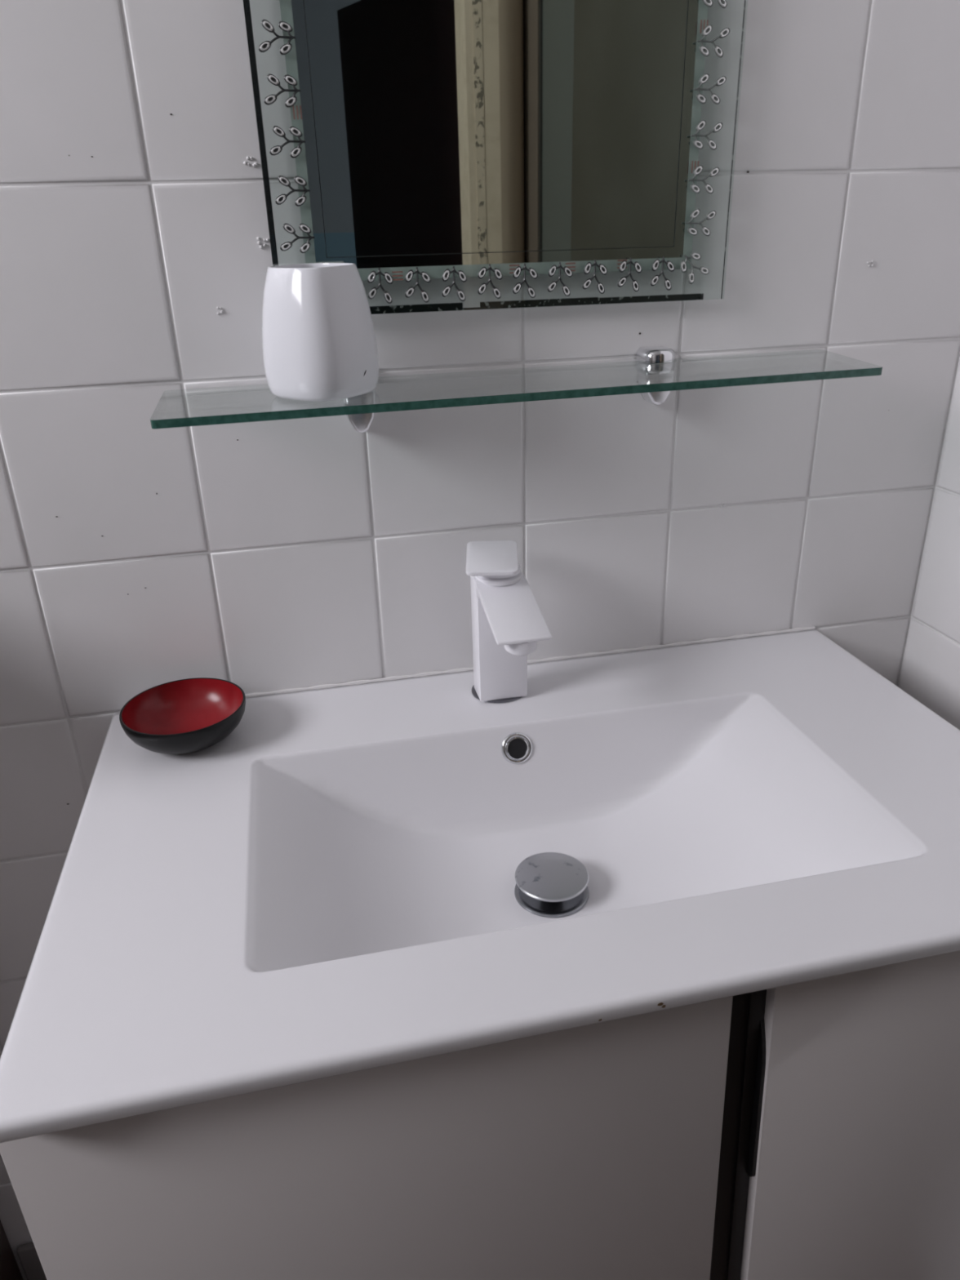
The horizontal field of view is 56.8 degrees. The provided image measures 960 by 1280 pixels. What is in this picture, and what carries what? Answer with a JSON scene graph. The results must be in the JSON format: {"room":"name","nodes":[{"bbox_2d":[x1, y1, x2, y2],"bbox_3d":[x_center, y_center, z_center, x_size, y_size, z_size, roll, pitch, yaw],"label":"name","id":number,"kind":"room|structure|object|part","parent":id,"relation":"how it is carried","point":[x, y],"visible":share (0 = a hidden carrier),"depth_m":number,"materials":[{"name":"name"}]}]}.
{"room":"bathroom","nodes":[
{"label":"bathroom","id":0,"kind":"room"},
{"bbox_2d":[0,0,959,1279],"bbox_3d":[-0.663,-0.445,0.624,2.610,2.750,0.122,-7,25,-11],"label":"wall","id":1,"kind":"structure","parent":0,"point":[135,255],"depth_m":0.82,"materials":[{"name":"white tile"}]},
{"bbox_2d":[17,1242,47,1279],"bbox_3d":[-0.456,0.780,1.146,0.248,0.078,0.010,-7,25,-11],"label":"baseboard","id":2,"kind":"structure","parent":1,"relation":"attached to","point":[27,1253],"depth_m":1.11,"materials":[{"name":"grey plastic"}]},
{"bbox_2d":[243,0,746,314],"bbox_3d":[0.018,-0.565,0.657,0.399,0.600,0.017,-7,25,-11],"label":"mirror","id":3,"kind":"object","parent":1,"relation":"attached to","point":[444,140],"visible":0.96,"depth_m":0.72,"materials":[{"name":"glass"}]},
{"bbox_2d":[150,346,882,432],"bbox_3d":[0.045,-0.209,0.762,0.612,0.057,0.125,-7,25,-11],"label":"glass shelf","id":4,"kind":"object","parent":1,"relation":"attached to","point":[655,384],"visible":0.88,"depth_m":0.72,"materials":[{"name":"clear glass"}]},
{"bbox_2d":[262,262,378,401],"bbox_3d":[-0.127,-0.243,0.699,0.080,0.097,0.080,14,29,31],"label":"cup","id":5,"kind":"object","parent":4,"relation":"on","point":[319,344],"visible":1,"depth_m":0.67,"materials":[{"name":"white ceramic"}]},
{"bbox_2d":[897,356,959,729],"bbox_3d":[0.737,-0.214,0.022,0.148,2.750,1.741,-7,25,-11],"label":"wall","id":6,"kind":"structure","parent":0,"point":[930,672],"depth_m":0.97,"materials":[{"name":"white tile"}]},
{"bbox_3d":[0.169,1.520,-0.319,3.450,0.100,3.720,-7,25,-11],"label":"floor","id":7,"kind":"structure","parent":0,"visible":0},
{"bbox_2d":[0,1220,23,1279],"bbox_3d":[-0.771,0.420,0.817,0.407,1.022,0.172,-7,25,-11],"label":"base cabinet","id":8,"kind":"object","parent":7,"relation":"on","point":[9,1268],"visible":1,"depth_m":1.09,"materials":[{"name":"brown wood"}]},
{"bbox_2d":[0,951,959,1279],"bbox_3d":[0.070,0.487,0.899,0.753,0.786,0.436,-7,25,-11],"label":"vanity cabinet","id":9,"kind":"object","parent":7,"relation":"on","point":[810,1130],"visible":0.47,"depth_m":0.58,"materials":[{"name":"white paint"}]},
{"bbox_3d":[-0.033,0.548,0.666,0.454,0.692,0.016,-7,25,-11],"label":"door","id":10,"kind":"part","parent":9,"relation":"part of","materials":[{"name":"white paint"}]},
{"bbox_2d":[0,626,959,1142],"bbox_3d":[0.061,0.157,0.745,0.754,0.093,0.457,-7,25,-11],"label":"washbasin","id":11,"kind":"object","parent":9,"relation":"in","point":[323,887],"visible":0.95,"depth_m":0.69,"materials":[{"name":"white ceramic"}]},
{"bbox_2d":[119,677,245,754],"bbox_3d":[-0.266,0.074,0.803,0.109,0.036,0.109,-7,25,-11],"label":"bowl","id":12,"kind":"object","parent":11,"relation":"on","point":[188,715],"visible":1,"depth_m":0.82,"materials":[{"name":"red ceramic"}]},
{"bbox_2d":[466,540,551,703],"bbox_3d":[0.021,-0.002,0.817,0.061,0.147,0.134,-7,25,-11],"label":"tap","id":13,"kind":"object","parent":11,"relation":"on","point":[508,621],"visible":1,"depth_m":0.81,"materials":[{"name":"white metal"}]},
{"bbox_3d":[0.011,-0.076,0.817,0.047,0.012,0.064,-1,24,1],"label":"lever","id":14,"kind":"part","parent":13,"relation":"part of","materials":[{"name":"white metal"}]},
{"bbox_3d":[0.029,-0.026,0.780,0.047,0.026,0.085,-7,25,-11],"label":"spout","id":15,"kind":"part","parent":13,"relation":"part of","materials":[{"name":"white metal"}]},
{"bbox_2d":[514,852,589,917],"bbox_3d":[0.059,0.201,0.736,0.062,0.019,0.062,-7,25,-11],"label":"drain stopper","id":16,"kind":"object","parent":11,"relation":"in","point":[548,884],"visible":1,"depth_m":0.73,"materials":[{"name":"silver metal"}]},
{"bbox_3d":[0.193,0.322,0.618,0.009,0.157,0.007,-7,25,-11],"label":"handle","id":17,"kind":"part","parent":9,"relation":"part of","materials":[{"name":"black plastic"}]},
{"bbox_3d":[0.338,0.506,0.736,0.293,0.692,0.016,-7,25,-11],"label":"door","id":18,"kind":"part","parent":9,"relation":"part of","materials":[{"name":"white paint"}]}
]}

